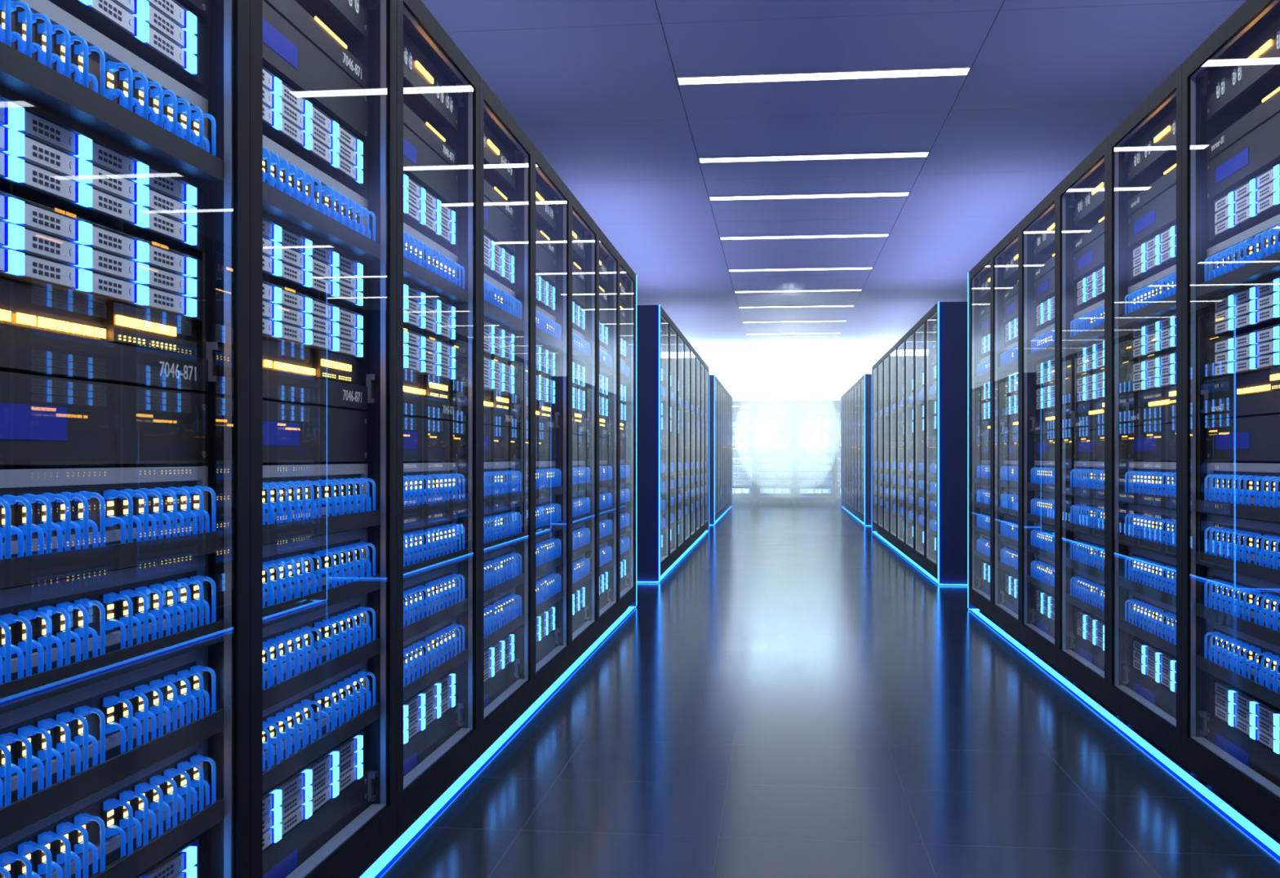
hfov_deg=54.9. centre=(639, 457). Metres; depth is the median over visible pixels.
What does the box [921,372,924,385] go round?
chassis
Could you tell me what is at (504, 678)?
blank panel
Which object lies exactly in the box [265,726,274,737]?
light
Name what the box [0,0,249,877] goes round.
rack
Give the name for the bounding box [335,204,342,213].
light
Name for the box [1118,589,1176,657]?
panel
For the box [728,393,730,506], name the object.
rack
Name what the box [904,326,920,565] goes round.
rack
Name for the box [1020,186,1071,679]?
rack
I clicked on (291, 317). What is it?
chassis
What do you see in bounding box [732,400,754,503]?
rack
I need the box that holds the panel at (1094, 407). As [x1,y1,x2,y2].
[1078,398,1104,417]
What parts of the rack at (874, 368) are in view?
frame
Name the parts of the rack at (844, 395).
frame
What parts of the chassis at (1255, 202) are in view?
blade, blade, blade, blade, blade, blade, blade, blade, blade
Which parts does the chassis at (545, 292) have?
blade, blade, blade, blade, blade, blade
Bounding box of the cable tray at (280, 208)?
[262,182,380,259]
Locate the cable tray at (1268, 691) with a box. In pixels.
[1195,654,1279,709]
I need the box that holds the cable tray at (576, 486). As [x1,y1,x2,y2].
[572,482,591,492]
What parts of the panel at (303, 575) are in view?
socket plate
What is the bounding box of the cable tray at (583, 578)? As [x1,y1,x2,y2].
[572,572,591,591]
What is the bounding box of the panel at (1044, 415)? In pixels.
[1038,408,1054,422]
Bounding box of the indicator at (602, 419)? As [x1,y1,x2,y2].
[599,415,604,427]
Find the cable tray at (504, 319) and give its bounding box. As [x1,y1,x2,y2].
[484,300,524,330]
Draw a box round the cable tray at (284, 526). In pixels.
[262,510,380,544]
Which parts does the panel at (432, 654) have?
socket plate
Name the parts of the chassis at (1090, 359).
blade, blade, blade, blade, blade, blade, blade, blade, blade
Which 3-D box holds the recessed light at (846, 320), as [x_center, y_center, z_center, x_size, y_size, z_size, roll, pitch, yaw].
[2.554,-2.246,20.402,1.700,0.008,0.140,0,0,6]
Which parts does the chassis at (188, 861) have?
blade, blade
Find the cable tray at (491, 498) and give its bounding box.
[484,491,524,507]
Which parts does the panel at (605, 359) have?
socket plate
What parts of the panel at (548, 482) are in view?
socket plate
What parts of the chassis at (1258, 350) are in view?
blade, blade, blade, blade, blade, blade, blade, blade, blade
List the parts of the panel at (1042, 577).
socket plate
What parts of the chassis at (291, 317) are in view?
blade, blade, blade, blade, blade, blade, blade, blade, blade, blade, blade, blade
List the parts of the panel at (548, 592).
socket plate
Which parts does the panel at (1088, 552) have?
socket plate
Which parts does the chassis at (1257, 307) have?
blade, blade, blade, blade, blade, blade, blade, blade, blade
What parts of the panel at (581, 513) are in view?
socket plate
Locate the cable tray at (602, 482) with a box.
[599,479,613,488]
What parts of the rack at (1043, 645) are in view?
mounting rail, lettered panel, lettered panel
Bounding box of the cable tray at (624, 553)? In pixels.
[620,548,631,560]
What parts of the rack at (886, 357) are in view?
frame, patch panel, patch panel, patch panel, patch panel, patch panel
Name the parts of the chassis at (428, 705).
blade, blade, blade, blade, blade, blade, blade, blade, blade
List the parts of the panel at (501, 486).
socket plate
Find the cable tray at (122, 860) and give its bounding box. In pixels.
[70,796,223,877]
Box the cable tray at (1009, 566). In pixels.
[997,560,1017,577]
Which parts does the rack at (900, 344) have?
frame, patch panel, patch panel, patch panel, patch panel, patch panel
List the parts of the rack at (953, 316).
frame, patch panel, patch panel, patch panel, patch panel, patch panel, blank panel, display panel, display panel, lettered panel, lettered panel, socket panel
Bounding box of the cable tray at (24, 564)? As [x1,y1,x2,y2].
[0,530,223,589]
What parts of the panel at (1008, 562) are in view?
socket plate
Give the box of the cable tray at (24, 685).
[0,619,223,714]
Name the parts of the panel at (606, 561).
socket plate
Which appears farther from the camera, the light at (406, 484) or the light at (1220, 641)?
the light at (1220, 641)
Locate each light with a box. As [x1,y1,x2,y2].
[0,10,4,31]
[0,506,4,526]
[0,625,10,646]
[0,744,10,766]
[0,863,10,877]
[15,22,26,40]
[15,506,26,524]
[15,621,31,641]
[15,737,31,758]
[15,853,31,875]
[35,33,45,52]
[35,504,45,522]
[35,617,45,636]
[35,729,49,750]
[35,842,49,864]
[53,44,64,62]
[53,503,64,520]
[53,613,64,631]
[53,722,67,742]
[53,833,67,853]
[57,320,69,332]
[70,323,81,333]
[71,54,83,72]
[71,502,83,519]
[71,609,83,627]
[71,716,85,736]
[71,823,85,844]
[82,325,93,336]
[94,327,106,337]
[101,808,113,828]
[102,603,113,620]
[102,706,113,724]
[104,500,113,516]
[105,71,113,88]
[115,315,128,326]
[117,80,128,97]
[117,499,128,515]
[117,600,128,617]
[117,699,129,718]
[117,800,129,819]
[128,317,141,328]
[133,88,143,105]
[133,498,143,514]
[133,596,143,613]
[133,696,143,711]
[133,792,144,810]
[142,320,153,331]
[147,593,158,609]
[147,691,158,706]
[147,784,159,802]
[148,97,158,114]
[148,497,158,512]
[153,323,164,333]
[161,685,173,700]
[161,777,173,795]
[162,590,173,606]
[163,106,173,121]
[163,496,173,511]
[165,325,176,336]
[175,680,186,695]
[175,770,186,787]
[176,586,186,603]
[177,113,186,128]
[177,495,186,510]
[188,675,199,689]
[188,764,199,780]
[190,494,199,509]
[190,584,199,599]
[191,120,199,136]
[262,490,264,502]
[262,569,264,582]
[265,165,274,177]
[265,489,274,502]
[265,568,274,580]
[265,646,274,659]
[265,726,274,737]
[274,169,282,181]
[274,489,282,502]
[274,566,282,578]
[274,643,282,656]
[274,721,282,733]
[283,174,291,186]
[283,488,291,501]
[283,564,291,577]
[283,640,291,653]
[283,716,291,728]
[291,179,299,190]
[291,488,299,500]
[291,562,299,574]
[291,636,299,649]
[291,712,299,724]
[292,364,297,372]
[297,366,303,373]
[299,184,307,195]
[299,488,307,499]
[299,560,307,573]
[299,634,307,646]
[299,708,307,719]
[303,367,309,374]
[309,368,315,375]
[313,557,320,569]
[313,628,320,640]
[313,699,320,712]
[314,191,318,204]
[314,487,318,498]
[315,16,346,48]
[320,555,328,568]
[320,626,328,637]
[320,697,328,707]
[321,196,328,205]
[321,359,328,366]
[321,486,328,497]
[327,360,333,368]
[328,200,335,209]
[328,485,335,497]
[328,554,335,565]
[328,623,335,635]
[328,693,335,703]
[333,361,339,368]
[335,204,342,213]
[335,485,342,496]
[335,552,342,564]
[335,620,342,631]
[335,688,342,699]
[339,363,346,370]
[342,208,346,216]
[342,484,349,495]
[342,551,349,562]
[342,617,349,629]
[342,685,349,696]
[346,364,351,371]
[349,213,356,222]
[349,484,356,495]
[349,550,356,560]
[349,615,356,626]
[349,681,356,692]
[355,216,359,223]
[355,484,359,494]
[355,548,362,559]
[355,613,362,623]
[355,678,362,688]
[403,538,407,548]
[403,597,407,605]
[403,653,408,663]
[404,481,407,490]
[407,651,412,661]
[408,480,412,489]
[408,537,412,546]
[408,595,412,604]
[413,537,417,546]
[414,480,417,489]
[415,61,425,74]
[424,71,433,84]
[424,533,429,542]
[426,122,444,141]
[429,382,433,387]
[429,640,434,648]
[433,260,438,266]
[433,383,437,388]
[433,479,438,488]
[433,532,438,540]
[433,586,438,593]
[433,637,438,646]
[488,139,493,149]
[493,146,499,155]
[494,186,506,199]
[676,66,971,84]
[698,151,929,163]
[708,191,909,200]
[720,233,888,239]
[728,266,872,271]
[734,288,862,293]
[738,305,853,308]
[742,320,846,323]
[746,332,840,334]
[748,342,835,344]
[751,350,831,351]
[1092,187,1097,195]
[1097,182,1102,190]
[1152,475,1155,483]
[1152,520,1155,528]
[1152,566,1155,573]
[1152,612,1155,618]
[1154,133,1161,142]
[1161,125,1169,136]
[1164,164,1176,174]
[1215,636,1221,645]
[1217,261,1220,267]
[1217,479,1220,488]
[1217,532,1220,540]
[1217,585,1221,593]
[1221,586,1226,595]
[1221,639,1226,648]
[1222,258,1226,265]
[1222,480,1226,488]
[1222,533,1226,541]
[1226,587,1231,596]
[1226,641,1231,650]
[1228,480,1231,488]
[1228,533,1231,542]
[1231,589,1237,598]
[1231,644,1237,653]
[1234,480,1237,488]
[1234,534,1237,543]
[1237,535,1243,544]
[1237,591,1243,599]
[1237,645,1244,655]
[1240,251,1243,257]
[1240,480,1243,488]
[1243,537,1249,546]
[1243,592,1249,601]
[1243,648,1249,657]
[1246,50,1258,64]
[1246,248,1249,255]
[1246,480,1249,489]
[1249,245,1253,253]
[1249,480,1254,489]
[1249,537,1254,546]
[1249,594,1255,604]
[1249,650,1255,660]
[1255,386,1260,391]
[1255,653,1262,663]
[1257,243,1261,253]
[1257,481,1261,490]
[1257,538,1261,547]
[1257,596,1262,605]
[1258,40,1271,54]
[1260,385,1265,391]
[1262,87,1279,102]
[1265,384,1270,390]
[1266,238,1273,246]
[1266,481,1273,491]
[1266,540,1273,550]
[1266,599,1273,608]
[1266,657,1273,668]
[1270,374,1275,380]
[1273,235,1279,244]
[1273,482,1279,491]
[1273,542,1279,551]
[1273,600,1279,611]
[1273,661,1279,671]
[1275,373,1279,379]
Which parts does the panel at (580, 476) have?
socket plate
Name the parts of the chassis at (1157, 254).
blade, blade, blade, blade, blade, blade, blade, blade, blade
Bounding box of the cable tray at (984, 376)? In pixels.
[974,370,990,382]
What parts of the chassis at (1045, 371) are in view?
blade, blade, blade, blade, blade, blade, blade, blade, blade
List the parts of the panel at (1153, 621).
socket plate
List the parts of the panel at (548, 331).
socket plate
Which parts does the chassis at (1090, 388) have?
blade, blade, blade, blade, blade, blade, blade, blade, blade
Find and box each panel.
[0,0,223,188]
[0,278,197,357]
[0,324,208,391]
[0,466,223,589]
[0,555,223,714]
[0,645,223,839]
[0,737,223,877]
[174,0,208,15]
[262,0,367,90]
[262,0,367,138]
[262,134,380,263]
[262,338,359,385]
[262,368,367,409]
[262,463,380,544]
[262,527,380,627]
[262,593,380,711]
[262,659,380,793]
[262,772,367,877]
[294,0,367,39]
[403,31,457,130]
[403,102,457,170]
[403,124,457,208]
[403,222,467,306]
[403,393,457,420]
[403,416,457,461]
[403,462,467,520]
[403,512,467,581]
[403,563,467,641]
[403,615,467,702]
[403,703,457,777]
[484,123,515,189]
[484,179,515,222]
[484,196,515,253]
[484,273,524,333]
[484,407,515,426]
[484,425,515,460]
[484,462,524,507]
[484,502,524,555]
[484,544,524,602]
[484,587,524,649]
[484,659,515,708]
[536,182,555,230]
[536,228,555,257]
[536,242,555,284]
[536,306,563,351]
[536,431,555,459]
[536,461,563,498]
[536,495,563,537]
[536,531,563,576]
[536,567,563,615]
[536,629,555,663]
[572,222,585,260]
[572,274,585,306]
[572,328,591,365]
[572,435,585,459]
[572,460,591,492]
[572,490,591,525]
[572,521,591,559]
[572,552,591,591]
[599,345,613,376]
[599,460,613,488]
[599,486,613,516]
[599,514,613,546]
[599,542,613,574]
[756,472,791,479]
[756,480,791,487]
[974,355,990,383]
[974,459,990,484]
[974,484,990,511]
[974,508,990,537]
[974,533,990,563]
[997,341,1017,375]
[997,460,1017,488]
[997,487,1017,518]
[997,515,1017,547]
[997,542,1017,577]
[1004,247,1017,279]
[1004,293,1017,322]
[1004,436,1017,459]
[1026,324,1054,364]
[1026,460,1054,493]
[1026,491,1054,527]
[1026,522,1054,561]
[1026,554,1054,595]
[1034,214,1054,256]
[1034,267,1054,303]
[1034,434,1054,459]
[1034,608,1054,639]
[1038,408,1054,422]
[1066,299,1104,349]
[1066,461,1104,499]
[1066,496,1104,540]
[1066,532,1104,580]
[1066,568,1104,620]
[1073,170,1104,224]
[1073,217,1104,253]
[1073,233,1104,279]
[1073,413,1104,431]
[1073,429,1104,460]
[1073,632,1104,671]
[1078,398,1104,417]
[1118,264,1176,329]
[1118,462,1176,509]
[1118,503,1176,558]
[1118,546,1176,607]
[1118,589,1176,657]
[1128,107,1176,182]
[1128,164,1176,215]
[1128,184,1176,247]
[1128,404,1176,426]
[1128,423,1176,460]
[1128,665,1176,719]
[1133,385,1176,409]
[1195,213,1279,300]
[1195,462,1279,523]
[1195,514,1279,584]
[1195,566,1279,647]
[1195,619,1279,709]
[1206,16,1279,119]
[1206,87,1279,160]
[1206,112,1279,199]
[1206,391,1279,418]
[1206,414,1279,461]
[1206,711,1279,787]
[1213,366,1279,399]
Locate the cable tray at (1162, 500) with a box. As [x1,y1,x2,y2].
[1118,492,1176,509]
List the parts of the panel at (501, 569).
socket plate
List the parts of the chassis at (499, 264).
blade, blade, blade, blade, blade, blade, blade, blade, blade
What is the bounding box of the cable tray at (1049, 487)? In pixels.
[1026,482,1054,493]
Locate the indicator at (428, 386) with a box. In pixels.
[403,371,451,400]
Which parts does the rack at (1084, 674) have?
mounting rail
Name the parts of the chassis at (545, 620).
blade, blade, blade, blade, blade, blade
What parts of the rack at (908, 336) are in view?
frame, patch panel, patch panel, patch panel, patch panel, patch panel, blank panel, display panel, display panel, socket panel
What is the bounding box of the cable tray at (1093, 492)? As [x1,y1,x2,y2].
[1066,486,1104,499]
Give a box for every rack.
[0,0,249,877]
[249,0,396,877]
[384,0,479,850]
[467,75,533,767]
[523,143,570,712]
[561,191,597,674]
[589,226,618,646]
[611,253,636,624]
[636,305,669,582]
[669,317,677,566]
[677,328,684,558]
[684,337,690,551]
[690,344,696,545]
[696,351,701,539]
[701,358,705,534]
[705,363,709,530]
[709,374,717,524]
[717,379,719,518]
[720,382,722,515]
[722,385,724,513]
[724,388,727,511]
[727,391,728,508]
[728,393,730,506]
[730,395,732,506]
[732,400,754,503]
[754,400,794,504]
[794,400,835,504]
[835,400,840,504]
[840,395,844,507]
[843,392,848,511]
[845,390,851,512]
[848,388,854,515]
[850,385,857,517]
[853,382,857,517]
[857,378,862,520]
[860,373,871,525]
[871,361,882,536]
[877,355,887,540]
[883,351,894,546]
[888,343,902,551]
[896,335,911,558]
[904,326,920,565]
[913,315,932,574]
[924,302,968,584]
[968,249,1002,627]
[991,222,1031,650]
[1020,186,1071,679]
[1057,136,1124,720]
[1107,64,1199,778]
[1182,0,1279,839]
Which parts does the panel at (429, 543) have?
socket plate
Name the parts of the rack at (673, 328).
patch panel, patch panel, patch panel, patch panel, patch panel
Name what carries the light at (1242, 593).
on the panel at (1248, 606)
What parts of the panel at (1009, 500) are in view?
socket plate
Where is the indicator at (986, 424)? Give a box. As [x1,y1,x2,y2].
[982,419,990,430]
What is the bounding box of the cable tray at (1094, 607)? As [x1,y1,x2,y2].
[1066,593,1104,620]
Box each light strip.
[359,606,635,877]
[636,305,708,583]
[709,374,732,525]
[841,373,871,526]
[871,302,968,586]
[968,608,1279,859]
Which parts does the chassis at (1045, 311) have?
blade, blade, blade, blade, blade, blade, blade, blade, blade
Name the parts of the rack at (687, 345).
patch panel, patch panel, patch panel, patch panel, patch panel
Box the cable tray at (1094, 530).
[1066,522,1104,540]
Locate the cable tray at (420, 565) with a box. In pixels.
[403,548,467,581]
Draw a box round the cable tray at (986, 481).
[974,477,990,484]
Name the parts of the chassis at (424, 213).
blade, blade, blade, blade, blade, blade, blade, blade, blade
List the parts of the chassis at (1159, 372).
blade, blade, blade, blade, blade, blade, blade, blade, blade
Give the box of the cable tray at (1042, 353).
[1026,344,1054,362]
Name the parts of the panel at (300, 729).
socket plate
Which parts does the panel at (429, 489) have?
socket plate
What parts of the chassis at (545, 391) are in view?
blade, blade, blade, blade, blade, blade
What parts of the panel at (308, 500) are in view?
socket plate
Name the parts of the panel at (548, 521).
socket plate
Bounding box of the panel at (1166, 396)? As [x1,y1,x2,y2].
[1133,385,1176,409]
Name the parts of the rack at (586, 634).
blank panel, lettered panel, lettered panel, mounting rail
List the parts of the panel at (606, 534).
socket plate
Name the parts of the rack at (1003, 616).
frame, mounting rail, blank panel, lettered panel, lettered panel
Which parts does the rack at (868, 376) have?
frame, panel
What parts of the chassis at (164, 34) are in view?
blade, blade, blade, blade, blade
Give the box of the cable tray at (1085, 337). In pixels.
[1066,323,1104,347]
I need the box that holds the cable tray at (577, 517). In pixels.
[572,512,591,525]
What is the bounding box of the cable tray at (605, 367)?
[599,361,613,375]
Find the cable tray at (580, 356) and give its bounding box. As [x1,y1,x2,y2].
[572,346,591,364]
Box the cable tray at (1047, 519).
[1026,513,1054,527]
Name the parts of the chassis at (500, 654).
blade, blade, blade, blade, blade, blade, blade, blade, blade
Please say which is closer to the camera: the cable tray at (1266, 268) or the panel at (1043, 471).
the cable tray at (1266, 268)
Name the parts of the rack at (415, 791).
mounting rail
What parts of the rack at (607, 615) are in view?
blank panel, display panel, display panel, lettered panel, lettered panel, socket panel, mounting rail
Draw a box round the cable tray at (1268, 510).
[1195,499,1279,522]
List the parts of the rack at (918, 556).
frame, patch panel, patch panel, patch panel, patch panel, patch panel, blank panel, display panel, display panel, socket panel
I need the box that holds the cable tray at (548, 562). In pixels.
[536,555,563,576]
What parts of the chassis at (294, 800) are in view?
blade, blade, blade, blade, blade, blade, blade, blade, blade, blade, blade, blade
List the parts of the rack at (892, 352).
frame, patch panel, patch panel, patch panel, patch panel, patch panel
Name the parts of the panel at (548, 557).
socket plate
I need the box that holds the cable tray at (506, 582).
[484,573,524,602]
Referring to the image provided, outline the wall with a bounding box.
[701,355,882,502]
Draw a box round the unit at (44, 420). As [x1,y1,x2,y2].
[0,371,208,465]
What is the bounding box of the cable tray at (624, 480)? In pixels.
[620,476,631,484]
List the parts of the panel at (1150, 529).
socket plate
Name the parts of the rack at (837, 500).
patch panel, patch panel, patch panel, patch panel, patch panel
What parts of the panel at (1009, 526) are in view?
socket plate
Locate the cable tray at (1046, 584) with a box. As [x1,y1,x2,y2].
[1026,574,1054,595]
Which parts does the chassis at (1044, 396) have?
blade, blade, blade, blade, blade, blade, blade, blade, blade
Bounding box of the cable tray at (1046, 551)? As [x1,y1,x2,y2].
[1026,544,1054,561]
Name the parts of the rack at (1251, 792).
mounting rail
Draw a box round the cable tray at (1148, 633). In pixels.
[1118,617,1176,657]
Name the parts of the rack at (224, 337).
mounting rail, frame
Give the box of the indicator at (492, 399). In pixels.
[484,389,510,411]
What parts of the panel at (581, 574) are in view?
socket plate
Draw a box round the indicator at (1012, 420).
[1007,414,1017,426]
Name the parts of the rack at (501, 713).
mounting rail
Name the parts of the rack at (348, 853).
mounting rail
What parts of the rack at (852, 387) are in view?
frame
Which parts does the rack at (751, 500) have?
blank panel, display panel, display panel, lettered panel, lettered panel, patch panel, patch panel, patch panel, patch panel, patch panel, socket panel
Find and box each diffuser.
[746,333,839,334]
[770,342,823,343]
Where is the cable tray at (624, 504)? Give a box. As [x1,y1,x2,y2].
[620,501,631,510]
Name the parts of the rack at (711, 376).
panel, frame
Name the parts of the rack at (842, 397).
frame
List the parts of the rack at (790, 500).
blank panel, display panel, display panel, lettered panel, lettered panel, socket panel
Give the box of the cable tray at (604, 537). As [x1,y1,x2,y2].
[599,532,613,546]
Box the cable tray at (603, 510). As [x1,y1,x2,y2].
[599,506,613,516]
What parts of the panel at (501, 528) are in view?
socket plate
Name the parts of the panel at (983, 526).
socket plate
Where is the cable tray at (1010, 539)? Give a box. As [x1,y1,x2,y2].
[997,533,1017,547]
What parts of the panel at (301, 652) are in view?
socket plate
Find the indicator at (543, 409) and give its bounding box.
[536,401,551,417]
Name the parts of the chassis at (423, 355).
blade, blade, blade, blade, blade, blade, blade, blade, blade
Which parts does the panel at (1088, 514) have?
socket plate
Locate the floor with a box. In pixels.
[355,502,1279,877]
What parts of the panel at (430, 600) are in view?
socket plate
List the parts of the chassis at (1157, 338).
blade, blade, blade, blade, blade, blade, blade, blade, blade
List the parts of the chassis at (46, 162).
blade, blade, blade, blade, blade, blade, blade, blade, blade, blade, blade, blade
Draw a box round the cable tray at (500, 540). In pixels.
[484,532,524,555]
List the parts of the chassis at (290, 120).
blade, blade, blade, blade, blade, blade, blade, blade, blade, blade, blade, blade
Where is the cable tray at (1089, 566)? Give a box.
[1066,557,1104,580]
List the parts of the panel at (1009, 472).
socket plate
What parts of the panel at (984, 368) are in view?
socket plate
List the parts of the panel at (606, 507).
socket plate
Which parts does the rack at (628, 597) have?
blank panel, display panel, display panel, lettered panel, lettered panel, socket panel, mounting rail, patch panel, patch panel, patch panel, patch panel, patch panel, frame, panel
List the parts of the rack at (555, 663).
lettered panel, mounting rail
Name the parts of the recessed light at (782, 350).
frame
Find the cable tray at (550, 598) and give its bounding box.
[536,590,563,615]
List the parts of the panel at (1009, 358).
socket plate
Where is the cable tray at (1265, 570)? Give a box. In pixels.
[1195,551,1279,584]
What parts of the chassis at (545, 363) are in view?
blade, blade, blade, blade, blade, blade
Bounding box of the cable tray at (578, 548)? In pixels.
[572,542,591,559]
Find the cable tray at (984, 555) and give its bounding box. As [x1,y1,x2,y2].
[974,550,990,563]
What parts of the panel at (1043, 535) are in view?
socket plate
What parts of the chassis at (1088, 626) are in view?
blade, blade, blade, blade, blade, blade, blade, blade, blade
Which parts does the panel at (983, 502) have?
socket plate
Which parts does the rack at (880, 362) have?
frame, patch panel, patch panel, patch panel, patch panel, patch panel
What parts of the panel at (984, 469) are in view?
socket plate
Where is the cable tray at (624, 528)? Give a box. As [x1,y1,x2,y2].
[620,524,631,535]
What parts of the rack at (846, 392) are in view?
frame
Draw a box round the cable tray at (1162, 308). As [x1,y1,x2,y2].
[1118,293,1176,327]
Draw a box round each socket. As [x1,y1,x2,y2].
[347,0,352,6]
[354,0,359,13]
[404,47,407,65]
[408,52,412,69]
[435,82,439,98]
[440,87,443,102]
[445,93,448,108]
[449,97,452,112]
[484,133,485,147]
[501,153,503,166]
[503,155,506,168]
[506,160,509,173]
[510,163,511,175]
[1080,200,1082,210]
[1133,153,1137,166]
[1137,150,1140,163]
[1144,144,1147,157]
[1147,141,1151,154]
[1173,120,1176,134]
[1216,82,1220,98]
[1221,78,1225,94]
[1232,68,1236,85]
[1237,63,1242,80]
[1276,31,1279,48]
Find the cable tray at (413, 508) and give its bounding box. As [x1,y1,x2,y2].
[403,498,467,520]
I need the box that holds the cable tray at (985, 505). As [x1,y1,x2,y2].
[974,501,990,511]
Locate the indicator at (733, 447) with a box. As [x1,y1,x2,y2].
[732,446,751,448]
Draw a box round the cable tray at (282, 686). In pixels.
[262,637,380,711]
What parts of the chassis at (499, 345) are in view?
blade, blade, blade, blade, blade, blade, blade, blade, blade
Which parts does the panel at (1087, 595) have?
socket plate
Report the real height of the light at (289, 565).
0.024 m
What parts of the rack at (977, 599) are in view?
panel, frame, mounting rail, blank panel, display panel, display panel, lettered panel, lettered panel, socket panel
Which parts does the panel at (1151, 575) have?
socket plate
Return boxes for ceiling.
[421,0,1246,357]
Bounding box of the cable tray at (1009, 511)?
[997,506,1017,518]
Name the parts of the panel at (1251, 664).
socket plate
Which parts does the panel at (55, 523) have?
socket plate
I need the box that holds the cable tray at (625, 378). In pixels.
[620,373,631,383]
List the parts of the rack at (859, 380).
frame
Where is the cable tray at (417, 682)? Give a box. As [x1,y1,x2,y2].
[403,648,467,702]
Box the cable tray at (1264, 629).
[1195,603,1279,647]
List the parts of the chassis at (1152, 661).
blade, blade, blade, blade, blade, blade, blade, blade, blade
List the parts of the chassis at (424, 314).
blade, blade, blade, blade, blade, blade, blade, blade, blade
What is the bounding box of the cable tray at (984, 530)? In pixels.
[974,525,990,537]
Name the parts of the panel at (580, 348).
socket plate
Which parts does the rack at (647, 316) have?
panel, patch panel, patch panel, patch panel, patch panel, patch panel, frame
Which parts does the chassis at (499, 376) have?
blade, blade, blade, blade, blade, blade, blade, blade, blade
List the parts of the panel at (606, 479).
socket plate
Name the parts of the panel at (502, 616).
socket plate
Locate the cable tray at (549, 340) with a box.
[536,328,563,350]
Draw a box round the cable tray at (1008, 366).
[997,359,1017,373]
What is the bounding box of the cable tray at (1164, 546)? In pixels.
[1118,533,1176,558]
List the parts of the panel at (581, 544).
socket plate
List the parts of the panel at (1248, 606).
socket plate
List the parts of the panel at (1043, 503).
socket plate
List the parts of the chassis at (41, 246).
blade, blade, blade, blade, blade, blade, blade, blade, blade, blade, blade, blade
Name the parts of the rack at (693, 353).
patch panel, patch panel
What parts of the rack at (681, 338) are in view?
patch panel, patch panel, patch panel, patch panel, patch panel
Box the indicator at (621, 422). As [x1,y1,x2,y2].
[620,420,623,430]
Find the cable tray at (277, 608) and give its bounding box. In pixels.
[262,573,380,627]
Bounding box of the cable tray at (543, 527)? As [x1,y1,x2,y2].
[536,520,563,537]
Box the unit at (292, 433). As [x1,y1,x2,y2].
[262,400,367,462]
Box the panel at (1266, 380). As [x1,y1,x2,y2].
[1213,366,1279,399]
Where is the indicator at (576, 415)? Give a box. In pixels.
[572,409,582,423]
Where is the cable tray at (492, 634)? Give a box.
[484,613,524,649]
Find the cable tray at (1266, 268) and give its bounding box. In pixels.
[1195,251,1279,297]
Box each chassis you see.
[0,95,204,252]
[0,191,204,322]
[48,0,204,85]
[133,831,204,877]
[262,66,365,190]
[262,217,365,309]
[262,280,365,359]
[262,727,365,850]
[403,173,455,248]
[403,283,455,342]
[403,328,455,381]
[403,668,455,743]
[484,234,514,285]
[484,320,514,362]
[484,356,514,395]
[484,631,514,682]
[536,274,555,311]
[536,344,555,377]
[536,374,555,404]
[536,604,555,642]
[572,301,584,331]
[572,361,584,387]
[572,386,584,411]
[572,585,584,615]
[599,321,607,346]
[599,373,607,395]
[599,395,607,417]
[599,570,607,595]
[620,337,626,357]
[620,383,626,402]
[620,403,626,421]
[620,558,626,577]
[732,422,751,427]
[732,435,751,440]
[732,441,751,446]
[732,488,751,493]
[756,488,791,493]
[797,435,832,440]
[797,441,832,446]
[797,488,832,493]
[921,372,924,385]
[921,405,924,417]
[921,418,924,431]
[921,529,924,542]
[933,365,936,379]
[933,400,936,414]
[933,415,936,429]
[933,535,936,550]
[981,333,990,355]
[981,381,990,401]
[981,401,990,420]
[981,560,990,582]
[1004,317,1017,343]
[1004,371,1017,395]
[1004,394,1017,416]
[1004,572,1017,598]
[1035,295,1054,328]
[1035,358,1054,386]
[1035,384,1054,410]
[1035,587,1054,620]
[1075,266,1104,308]
[1075,340,1104,375]
[1075,370,1104,403]
[1075,608,1104,650]
[1129,224,1176,280]
[1129,314,1176,359]
[1129,351,1176,393]
[1129,635,1176,692]
[1208,163,1279,240]
[1208,276,1279,337]
[1208,324,1279,378]
[1208,675,1279,754]
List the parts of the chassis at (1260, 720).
blade, blade, blade, blade, blade, blade, blade, blade, blade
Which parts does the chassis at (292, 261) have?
blade, blade, blade, blade, blade, blade, blade, blade, blade, blade, blade, blade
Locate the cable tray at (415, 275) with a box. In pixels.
[403,257,467,302]
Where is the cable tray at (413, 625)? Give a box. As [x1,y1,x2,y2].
[403,598,467,641]
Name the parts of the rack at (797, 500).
blank panel, display panel, display panel, lettered panel, lettered panel, patch panel, patch panel, patch panel, patch panel, patch panel, socket panel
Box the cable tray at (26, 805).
[0,707,223,839]
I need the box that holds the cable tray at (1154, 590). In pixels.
[1118,576,1176,607]
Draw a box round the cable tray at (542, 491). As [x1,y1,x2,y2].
[536,485,563,498]
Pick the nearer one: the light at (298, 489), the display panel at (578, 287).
the light at (298, 489)
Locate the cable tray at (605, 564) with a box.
[599,559,613,574]
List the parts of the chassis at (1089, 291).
blade, blade, blade, blade, blade, blade, blade, blade, blade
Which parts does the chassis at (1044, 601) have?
blade, blade, blade, blade, blade, blade, blade, blade, blade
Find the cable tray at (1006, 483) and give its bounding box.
[997,480,1017,488]
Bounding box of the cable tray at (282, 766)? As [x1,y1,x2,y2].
[262,702,380,793]
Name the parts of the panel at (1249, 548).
socket plate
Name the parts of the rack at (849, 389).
frame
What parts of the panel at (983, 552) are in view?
socket plate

